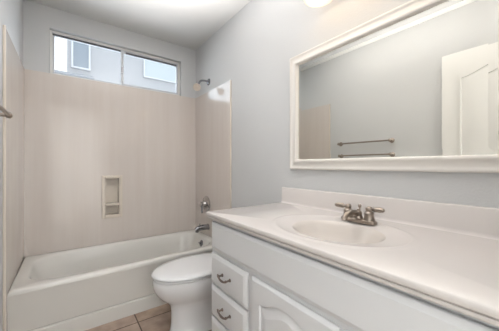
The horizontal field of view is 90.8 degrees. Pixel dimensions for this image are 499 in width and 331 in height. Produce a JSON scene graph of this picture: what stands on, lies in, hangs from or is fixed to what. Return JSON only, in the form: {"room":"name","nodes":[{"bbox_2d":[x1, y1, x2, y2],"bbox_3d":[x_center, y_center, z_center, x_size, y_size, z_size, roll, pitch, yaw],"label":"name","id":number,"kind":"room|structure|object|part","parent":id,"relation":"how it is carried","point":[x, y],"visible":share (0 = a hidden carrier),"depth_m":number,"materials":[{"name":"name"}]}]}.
{"room":"bathroom","nodes":[
{"label":"bathroom","id":0,"kind":"room"},
{"bbox_2d":[0,0,22,330],"bbox_3d":[-1.064,-0.115,0.856,0.100,2.521,3.081,0,0,-36],"label":"wall","id":1,"kind":"structure","parent":0,"point":[11,11],"depth_m":1.39,"materials":[{"name":"grey paint"}]},
{"bbox_2d":[0,105,12,118],"bbox_3d":[-1.099,-0.264,1.041,0.063,0.052,0.652,0,0,-36],"label":"towel bar","id":2,"kind":"object","parent":1,"relation":"attached to","point":[5,113],"visible":1,"depth_m":1.27,"materials":[{"name":"silver metal"}]},
{"bbox_3d":[-1.084,-0.264,1.052,0.017,0.017,0.630,0,0,-36],"label":"rail","id":3,"kind":"part","parent":2,"relation":"part of","materials":[{"name":"silver metal"}]},
{"bbox_2d":[23,0,195,97],"bbox_3d":[-1.289,-0.115,2.530,1.524,2.521,0.120,0,0,-36],"label":"wall","id":4,"kind":"structure","parent":0,"point":[38,19],"depth_m":2.28,"materials":[{"name":"grey paint"}]},
{"bbox_2d":[50,30,179,95],"bbox_3d":[-1.297,-0.998,2.530,1.175,0.395,0.060,0,0,-36],"label":"window","id":5,"kind":"structure","parent":4,"relation":"in","point":[53,34],"depth_m":2.50,"materials":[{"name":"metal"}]},
{"bbox_3d":[-1.535,-0.998,2.375,0.571,0.359,0.017,0,0,-36],"label":"sash","id":6,"kind":"part","parent":5,"relation":"part of","materials":[{"name":"clear glass"}]},
{"bbox_3d":[-1.297,-0.998,2.507,0.026,0.359,0.008,0,0,-36],"label":"meeting rail","id":7,"kind":"part","parent":5,"relation":"part of","materials":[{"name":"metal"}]},
{"bbox_3d":[-1.074,-0.998,2.688,0.592,0.359,0.018,0,0,-36],"label":"sash","id":8,"kind":"part","parent":5,"relation":"part of","materials":[{"name":"metal"}]},
{"bbox_2d":[3,25,230,330],"bbox_3d":[-1.041,0.174,2.194,1.524,1.943,0.882,0,0,-36],"label":"tub surround","id":9,"kind":"object","parent":4,"relation":"attached to","point":[86,163],"visible":0.89,"depth_m":2.34,"materials":[{"name":"plastic"}]},
{"bbox_3d":[-1.630,0.174,1.716,0.008,1.943,0.784,0,0,-36],"label":"panel","id":10,"kind":"part","parent":9,"relation":"part of","materials":[{"name":"plastic"}]},
{"bbox_3d":[-1.251,-0.019,2.478,1.508,1.555,0.008,0,0,-36],"label":"panel","id":11,"kind":"part","parent":9,"relation":"part of","materials":[{"name":"plastic"}]},
{"bbox_2d":[105,202,118,205],"bbox_3d":[-1.363,0.381,2.435,0.117,0.022,0.096,0,0,-36],"label":"niche shelf","id":12,"kind":"object","parent":9,"relation":"attached to","point":[106,203],"depth_m":2.41,"materials":[{"name":"stone"}]},
{"bbox_3d":[-1.338,0.303,2.400,0.177,0.414,0.014,0,0,-36],"label":"niche frame","id":13,"kind":"part","parent":9,"relation":"part of","materials":[{"name":"plastic"}]},
{"bbox_2d":[194,224,209,232],"bbox_3d":[-0.509,0.656,2.607,0.162,0.089,0.068,0,0,-36],"label":"tub spout","id":14,"kind":"object","parent":9,"relation":"attached to","point":[197,229],"visible":1,"depth_m":2.59,"materials":[{"name":"silver metal"}]},
{"bbox_2d":[199,196,209,212],"bbox_3d":[-0.507,0.418,2.657,0.099,0.172,0.172,0,0,-36],"label":"shower valve","id":15,"kind":"object","parent":9,"relation":"attached to","point":[205,204],"visible":1,"depth_m":2.64,"materials":[{"name":"silver metal"}]},
{"bbox_3d":[-0.410,-0.019,2.616,0.008,1.555,0.784,0,0,-36],"label":"panel","id":16,"kind":"part","parent":9,"relation":"part of","materials":[{"name":"plastic"}]},
{"bbox_2d":[29,0,250,49],"bbox_3d":[-0.404,-1.425,1.330,1.724,0.100,3.061,0,0,-36],"label":"ceiling","id":17,"kind":"structure","parent":0,"point":[185,23],"depth_m":2.24,"materials":[{"name":"white paint"}]},
{"bbox_2d":[85,303,211,330],"bbox_3d":[-0.404,1.196,1.330,1.724,0.100,3.061,0,0,-36],"label":"floor","id":18,"kind":"structure","parent":0,"point":[158,318],"depth_m":1.80,"materials":[{"name":"tile"}]},
{"bbox_2d":[7,229,212,330],"bbox_3d":[-1.036,0.947,2.188,1.508,0.398,0.712,0,0,-36],"label":"bathtub","id":19,"kind":"object","parent":18,"relation":"on","point":[83,288],"visible":0.84,"depth_m":1.83,"materials":[{"name":"ceramic"}]},
{"bbox_2d":[7,229,212,296],"bbox_3d":[-1.036,0.908,2.188,1.508,0.320,0.712,0,0,-36],"label":"tub basin","id":20,"kind":"object","parent":19,"relation":"in","point":[125,268],"depth_m":1.98,"materials":[{"name":"ceramic"}]},
{"bbox_2d":[151,253,212,330],"bbox_3d":[-0.317,0.798,1.823,0.782,0.695,0.424,0,0,-36],"label":"toilet","id":21,"kind":"object","parent":18,"relation":"on","point":[184,283],"visible":0.4,"depth_m":1.65,"materials":[{"name":"porcelain"},{"name":"plastic"}]},
{"bbox_3d":[-0.403,0.715,1.759,0.568,0.024,0.378,0,0,-36],"label":"lid","id":22,"kind":"part","parent":21,"relation":"part of","materials":[{"name":"plastic"}]},
{"bbox_3d":[-0.400,0.743,1.761,0.554,0.016,0.356,0,0,-36],"label":"seat","id":23,"kind":"part","parent":21,"relation":"part of","materials":[{"name":"plastic"}]},
{"bbox_3d":[-0.349,0.949,1.799,0.686,0.395,0.360,0,0,-36],"label":"bowl","id":24,"kind":"part","parent":21,"relation":"part of","materials":[{"name":"white ceramic"}]},
{"bbox_2d":[212,220,498,330],"bbox_3d":[0.397,0.721,0.999,0.625,0.851,1.328,0,0,-36],"label":"vanity cabinet","id":25,"kind":"object","parent":18,"relation":"on","point":[259,284],"visible":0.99,"depth_m":0.85,"materials":[{"name":"white paint"}]},
{"bbox_3d":[-0.110,0.912,1.231,0.019,0.167,0.336,0,0,-36],"label":"drawer","id":26,"kind":"part","parent":25,"relation":"part of","materials":[{"name":"white paint"}]},
{"bbox_3d":[-0.129,0.738,1.214,0.033,0.025,0.096,0,0,-36],"label":"drawer pull","id":27,"kind":"part","parent":25,"relation":"part of","materials":[{"name":"grey metal"}]},
{"bbox_3d":[-0.129,0.562,1.214,0.033,0.025,0.096,0,0,-36],"label":"drawer pull","id":28,"kind":"part","parent":25,"relation":"part of","materials":[{"name":"grey metal"}]},
{"bbox_3d":[-0.110,0.735,1.231,0.019,0.162,0.336,0,0,-36],"label":"drawer","id":29,"kind":"part","parent":25,"relation":"part of","materials":[{"name":"white paint"}]},
{"bbox_3d":[-0.110,0.559,1.231,0.019,0.163,0.336,0,0,-36],"label":"drawer","id":30,"kind":"part","parent":25,"relation":"part of","materials":[{"name":"white paint"}]},
{"bbox_3d":[0.138,0.737,0.895,0.019,0.518,0.427,0,0,-36],"label":"door","id":31,"kind":"part","parent":25,"relation":"part of","materials":[{"name":"white paint"}]},
{"bbox_2d":[206,187,498,326],"bbox_3d":[0.400,0.272,1.013,0.605,0.241,1.352,0,0,-36],"label":"countertop","id":32,"kind":"structure","parent":25,"relation":"on","point":[446,255],"depth_m":0.87,"materials":[{"name":"stone"}]},
{"bbox_2d":[292,220,385,243],"bbox_3d":[0.355,0.329,1.023,0.310,0.124,0.384,0,0,-36],"label":"sink basin","id":33,"kind":"object","parent":32,"relation":"in","point":[334,231],"depth_m":1.13,"materials":[{"name":"ceramic"}]},
{"bbox_2d":[335,202,384,224],"bbox_3d":[0.499,0.217,1.129,0.180,0.080,0.166,0,0,8],"label":"faucet","id":34,"kind":"object","parent":32,"relation":"on","point":[369,219],"visible":1,"depth_m":1.09,"materials":[{"name":"silver metal"}]},
{"bbox_3d":[0.448,0.193,1.197,0.065,0.025,0.024,0,0,41],"label":"lever","id":35,"kind":"part","parent":34,"relation":"part of","materials":[{"name":"silver metal"}]},
{"bbox_3d":[0.461,0.221,1.105,0.147,0.045,0.044,0,0,-36],"label":"spout","id":36,"kind":"part","parent":34,"relation":"part of","materials":[{"name":"silver metal"}]},
{"bbox_3d":[0.502,0.249,1.135,0.056,0.017,0.166,0,0,-36],"label":"plate","id":37,"kind":"part","parent":34,"relation":"part of","materials":[{"name":"silver metal"}]},
{"bbox_3d":[0.554,0.193,1.071,0.025,0.024,0.065,0,0,-36],"label":"lever","id":38,"kind":"part","parent":34,"relation":"part of","materials":[{"name":"silver metal"}]},
{"bbox_2d":[196,0,498,208],"bbox_3d":[0.243,-0.115,1.820,0.100,2.521,3.081,0,0,-36],"label":"wall","id":39,"kind":"structure","parent":0,"point":[254,49],"depth_m":1.79,"materials":[{"name":"grey paint"}]},
{"bbox_2d":[193,79,209,90],"bbox_3d":[-0.502,-0.859,2.594,0.076,0.162,0.200,0,0,42],"label":"shower fixture","id":40,"kind":"object","parent":39,"relation":"attached to","point":[196,86],"visible":1,"depth_m":2.56,"materials":[{"name":"silver metal"}]},
{"bbox_2d":[304,0,331,7],"bbox_3d":[0.520,-1.005,1.188,0.204,0.210,0.585,0,0,-36],"label":"vanity light","id":41,"kind":"object","parent":39,"relation":"attached to","point":[311,3],"visible":1,"depth_m":1.41,"materials":[{"name":"white glass"}]},
{"bbox_2d":[280,187,498,239],"bbox_3d":[0.630,0.205,1.182,0.033,0.109,1.351,0,0,-36],"label":"backsplash","id":42,"kind":"structure","parent":39,"relation":"attached to","point":[478,221],"depth_m":1.06,"materials":[{"name":"stone"}]},
{"bbox_2d":[290,0,498,172],"bbox_3d":[0.592,-0.348,1.238,0.029,0.751,1.070,0,0,-36],"label":"wall mirror","id":43,"kind":"object","parent":39,"relation":"attached to","point":[414,86],"visible":1,"depth_m":1.10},
{"label":"outside","id":44,"kind":"structure","parent":0,"visible":0},
{"bbox_3d":[-9.863,3.696,13.378,40.000,0.100,26.759,0,0,-36],"label":"ground","id":45,"kind":"structure","parent":44,"visible":0},
{"bbox_2d":[55,40,175,92],"bbox_3d":[-2.739,0.023,7.423,7.600,7.246,3.800,0,0,-36],"label":"neighbouring house","id":46,"kind":"structure","parent":45,"relation":"on","point":[83,60],"depth_m":5.84,"materials":[{"name":"grey paint"}]},
{"bbox_3d":[-3.717,-2.470,5.429,0.350,0.690,0.050,0,0,-36],"label":"window trim","id":47,"kind":"part","parent":46,"relation":"part of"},
{"bbox_3d":[-3.724,-2.470,5.439,0.280,0.620,0.025,0,0,-36],"label":"pane","id":48,"kind":"part","parent":46,"relation":"part of","materials":[{"name":"blue glass"}]},
{"bbox_3d":[-2.292,-2.550,6.479,0.940,0.640,0.050,0,0,-36],"label":"window trim","id":49,"kind":"part","parent":46,"relation":"part of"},
{"bbox_3d":[-2.299,-2.550,6.489,0.880,0.580,0.025,0,0,-36],"label":"pane","id":50,"kind":"part","parent":46,"relation":"part of","materials":[{"name":"blue glass"}]}
]}

